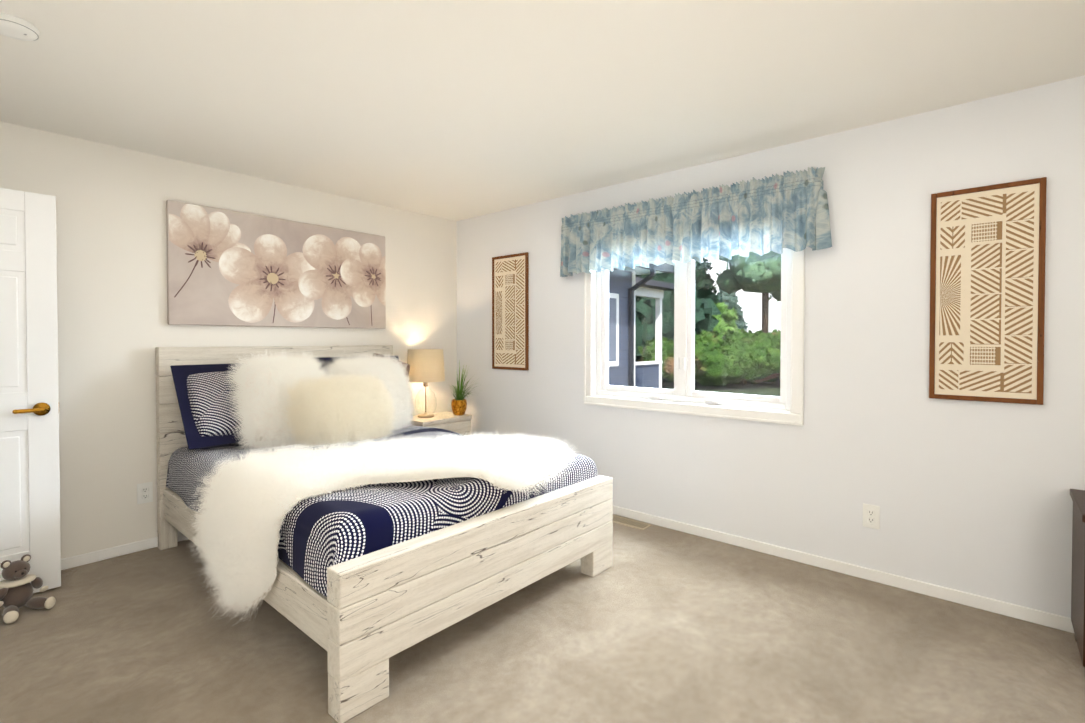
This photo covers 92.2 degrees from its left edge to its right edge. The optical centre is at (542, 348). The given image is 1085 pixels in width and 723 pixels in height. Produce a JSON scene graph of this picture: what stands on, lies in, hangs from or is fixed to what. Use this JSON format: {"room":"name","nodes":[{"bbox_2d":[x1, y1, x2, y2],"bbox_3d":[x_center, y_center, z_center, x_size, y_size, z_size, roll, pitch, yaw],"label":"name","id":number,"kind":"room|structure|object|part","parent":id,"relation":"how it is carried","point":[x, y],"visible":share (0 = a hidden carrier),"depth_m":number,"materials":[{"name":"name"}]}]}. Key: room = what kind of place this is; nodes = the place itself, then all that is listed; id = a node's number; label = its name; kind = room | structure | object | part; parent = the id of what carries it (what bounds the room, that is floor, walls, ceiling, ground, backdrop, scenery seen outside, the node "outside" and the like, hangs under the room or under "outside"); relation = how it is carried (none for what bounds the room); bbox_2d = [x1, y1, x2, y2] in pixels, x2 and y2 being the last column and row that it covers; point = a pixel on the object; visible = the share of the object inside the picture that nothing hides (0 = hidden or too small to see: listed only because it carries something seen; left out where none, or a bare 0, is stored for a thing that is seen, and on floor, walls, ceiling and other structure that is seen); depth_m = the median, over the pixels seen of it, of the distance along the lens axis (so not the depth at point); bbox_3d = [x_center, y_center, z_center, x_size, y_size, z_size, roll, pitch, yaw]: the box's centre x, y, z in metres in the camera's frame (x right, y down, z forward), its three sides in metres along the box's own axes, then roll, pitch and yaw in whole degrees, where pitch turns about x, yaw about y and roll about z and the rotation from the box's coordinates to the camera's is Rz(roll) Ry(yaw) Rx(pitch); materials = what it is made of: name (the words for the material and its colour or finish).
{"room":"bedroom","nodes":[
{"label":"bedroom","id":0,"kind":"room"},
{"bbox_2d":[0,121,456,558],"bbox_3d":[-2.584,0.022,3.164,0.140,2.440,5.450,1,1,41],"label":"wall","id":1,"kind":"structure","parent":0,"point":[115,329],"depth_m":3.17,"materials":[{"name":"white paint"}]},
{"bbox_2d":[61,532,187,569],"bbox_3d":[-2.052,1.203,3.673,0.017,0.062,3.690,1,1,41],"label":"baseboard","id":2,"kind":"structure","parent":1,"relation":"attached to","point":[74,561],"depth_m":3.09,"materials":[{"name":"white wood"}]},
{"bbox_2d":[137,482,152,503],"bbox_3d":[-2.449,0.891,3.218,0.011,0.125,0.078,1,1,41],"label":"electrical outlet","id":3,"kind":"object","parent":1,"relation":"attached to","point":[144,492],"visible":1,"depth_m":3.22,"materials":[{"name":"white plastic"}]},
{"bbox_2d":[166,200,385,328],"bbox_3d":[-1.847,-0.549,3.859,0.040,0.780,1.540,1,1,41],"label":"canvas art","id":4,"kind":"object","parent":1,"relation":"attached to","point":[229,268],"visible":1,"depth_m":3.71,"materials":[{"name":"paint"}]},
{"bbox_2d":[0,514,1084,722],"bbox_3d":[-0.551,1.329,1.407,5.540,0.120,5.450,1,1,41],"label":"floor","id":5,"kind":"structure","parent":0,"point":[653,623],"depth_m":2.15,"materials":[{"name":"carpet"}]},
{"bbox_2d":[0,554,55,623],"bbox_3d":[-2.469,1.120,2.470,0.212,0.254,0.196,0,1,23],"label":"teddy bear","id":6,"kind":"object","parent":5,"relation":"on","point":[16,589],"visible":1,"depth_m":2.46},
{"bbox_2d":[155,345,612,722],"bbox_3d":[-0.984,0.618,3.123,2.285,1.248,1.687,1,1,41],"label":"bed","id":7,"kind":"object","parent":5,"relation":"on","point":[345,515],"visible":1,"depth_m":2.39,"materials":[{"name":"white wood"}]},
{"bbox_2d":[223,349,331,450],"bbox_3d":[-1.677,0.343,3.432,0.160,0.500,0.500,-19,-10,35],"label":"fur pillow","id":8,"kind":"object","parent":7,"relation":"on","point":[261,434],"depth_m":3.26,"materials":[{"name":"white fur"}]},
{"bbox_2d":[281,371,398,446],"bbox_3d":[-1.327,0.422,3.499,0.560,0.340,0.150,-1,-21,-47],"label":"fur pillow","id":9,"kind":"object","parent":7,"relation":"on","point":[310,435],"depth_m":3.36,"materials":[{"name":"beige fur"}]},
{"bbox_2d":[322,351,418,430],"bbox_3d":[-1.268,0.346,3.871,0.500,0.480,0.160,-1,-17,-43],"label":"fur pillow","id":10,"kind":"object","parent":7,"relation":"on","point":[341,367],"depth_m":3.90,"materials":[{"name":"white fur"}]},
{"bbox_2d":[184,430,576,623],"bbox_3d":[-0.701,0.823,2.687,1.136,0.489,1.398,1,1,41],"label":"fur throw","id":11,"kind":"object","parent":7,"relation":"on","point":[318,531],"depth_m":2.10,"materials":[{"name":"white fur"}]},
{"bbox_2d":[166,425,597,596],"bbox_3d":[-0.996,0.714,3.110,2.114,0.277,1.648,1,1,41],"label":"comforter","id":12,"kind":"object","parent":7,"relation":"on","point":[317,531],"depth_m":2.24,"materials":[{"name":"blue fabric"}]},
{"bbox_2d":[408,411,471,435],"bbox_3d":[-0.938,0.910,4.614,0.389,0.620,0.540,1,1,41],"label":"nightstand","id":13,"kind":"object","parent":5,"relation":"on","point":[450,421],"visible":0.25,"depth_m":4.54,"materials":[{"name":"white wood"}]},
{"bbox_2d":[407,349,444,417],"bbox_3d":[-1.020,0.305,4.564,0.330,0.590,0.330,1,1,41],"label":"lamp","id":14,"kind":"object","parent":13,"relation":"on","point":[426,366],"visible":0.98,"depth_m":4.43,"materials":[{"name":"beige fabric"}]},
{"bbox_3d":[-1.020,0.147,4.561,0.330,0.275,0.330,1,1,41],"label":"lamp shade","id":15,"kind":"part","parent":14,"relation":"part of","materials":[{"name":"white fabric"}]},
{"bbox_3d":[-1.020,0.449,4.566,0.184,0.250,0.184,1,1,41],"label":"glass","id":16,"kind":"part","parent":14,"relation":"part of","materials":[{"name":"white"}]},
{"bbox_2d":[451,359,474,415],"bbox_3d":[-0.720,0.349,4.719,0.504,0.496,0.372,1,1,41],"label":"plant","id":17,"kind":"object","parent":13,"relation":"on","point":[459,404],"visible":1,"depth_m":4.65,"materials":[{"name":"green plant"}]},
{"bbox_3d":[-0.748,0.528,4.688,0.140,0.140,0.140,1,1,41],"label":"pot","id":18,"kind":"part","parent":17,"relation":"part of","materials":[{"name":"gold metal"}]},
{"bbox_2d":[612,516,650,529],"bbox_3d":[0.608,1.231,3.690,0.300,0.007,0.115,1,1,41],"label":"air vent register","id":19,"kind":"object","parent":5,"relation":"on","point":[630,523],"visible":0.88,"depth_m":3.66,"materials":[{"name":"beige"}]},
{"bbox_2d":[1070,489,1084,666],"bbox_3d":[2.491,0.942,1.830,0.882,0.640,0.481,1,1,41],"label":"dresser","id":20,"kind":"object","parent":5,"relation":"on","point":[1078,576],"visible":0.98,"depth_m":2.10,"materials":[{"name":"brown wood"}]},
{"bbox_2d":[0,0,1084,220],"bbox_3d":[-0.551,-1.231,1.368,5.540,0.120,5.450,1,1,41],"label":"ceiling","id":21,"kind":"structure","parent":0,"point":[456,110],"depth_m":2.30,"materials":[{"name":"white paint"}]},
{"bbox_2d":[0,12,39,40],"bbox_3d":[-1.923,-1.162,1.897,0.140,0.034,0.140,1,1,41],"label":"smoke detector","id":22,"kind":"object","parent":21,"relation":"attached to","point":[14,27],"visible":1,"depth_m":1.88,"materials":[{"name":"white plastic"}]},
{"bbox_2d":[456,75,1084,617],"bbox_3d":[1.173,0.018,3.406,5.480,2.440,0.140,1,1,41],"label":"wall","id":23,"kind":"structure","parent":0,"point":[972,497],"depth_m":2.80,"materials":[{"name":"white paint"}]},
{"bbox_2d":[492,252,528,369],"bbox_3d":[-0.286,-0.315,4.566,0.430,1.000,0.022,1,1,41],"label":"art","id":24,"kind":"object","parent":23,"relation":"attached to","point":[510,312],"visible":1,"depth_m":4.55,"materials":[{"name":"brown wood"}]},
{"bbox_2d":[584,248,804,425],"bbox_3d":[0.962,-0.209,3.571,1.564,1.294,0.165,1,1,41],"label":"window","id":25,"kind":"structure","parent":23,"relation":"in","point":[684,397],"depth_m":3.54,"materials":[{"name":"white plastic"}]},
{"bbox_3d":[0.976,-0.210,3.587,1.320,1.050,0.004,1,1,41],"label":"glass","id":26,"kind":"part","parent":25,"relation":"part of","materials":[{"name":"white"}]},
{"bbox_2d":[560,167,831,276],"bbox_3d":[0.846,-0.785,3.476,1.923,0.465,0.165,1,1,41],"label":"valance","id":27,"kind":"object","parent":23,"relation":"attached to","point":[776,213],"visible":1,"depth_m":3.28,"materials":[{"name":"blue fabric"}]},
{"bbox_2d":[613,505,1073,632],"bbox_3d":[1.122,1.208,3.366,5.200,0.062,0.017,1,1,41],"label":"baseboard","id":28,"kind":"structure","parent":23,"relation":"attached to","point":[1055,621],"depth_m":2.80,"materials":[{"name":"white wood"}]},
{"bbox_2d":[863,503,879,529],"bbox_3d":[1.764,0.902,2.804,0.078,0.125,0.011,1,1,41],"label":"electrical outlet","id":29,"kind":"object","parent":23,"relation":"attached to","point":[871,516],"visible":1,"depth_m":2.80,"materials":[{"name":"white plastic"}]},
{"bbox_2d":[929,177,1046,404],"bbox_3d":[2.100,-0.258,2.482,0.415,1.020,0.022,1,1,41],"label":"art","id":30,"kind":"object","parent":23,"relation":"attached to","point":[987,284],"visible":1,"depth_m":2.47,"materials":[{"name":"brown wood"}]},
{"label":"outside","id":31,"kind":"structure","parent":0,"visible":0},
{"bbox_2d":[609,251,780,396],"bbox_3d":[16.457,-5.276,47.270,100.000,14.489,86.150,1,1,41],"label":"outdoor view","id":32,"kind":"object","parent":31,"point":[708,367],"depth_m":18.89,"materials":[{"name":"green plant"}]},
{"bbox_3d":[-0.501,-0.127,11.999,6.270,3.370,10.600,1,1,41],"label":"house trim","id":33,"kind":"part","parent":32,"relation":"part of","materials":[{"name":"white"}]},
{"bbox_3d":[-2.816,0.213,1.792,0.920,2.100,0.154,1,1,41],"label":"door frame","id":34,"kind":"structure","parent":0,"visible":0},
{"bbox_2d":[0,188,60,592],"bbox_3d":[-2.769,0.231,2.423,0.151,2.020,0.774,1,1,41],"label":"door leaf","id":35,"kind":"structure","parent":34,"relation":"attached to","point":[29,472],"depth_m":2.62,"materials":[{"name":"white wood"}]},
{"bbox_3d":[-2.572,0.308,2.650,0.151,0.066,0.174,1,1,41],"label":"handle","id":36,"kind":"part","parent":35,"relation":"part of","materials":[{"name":"gold metal"}]}
]}

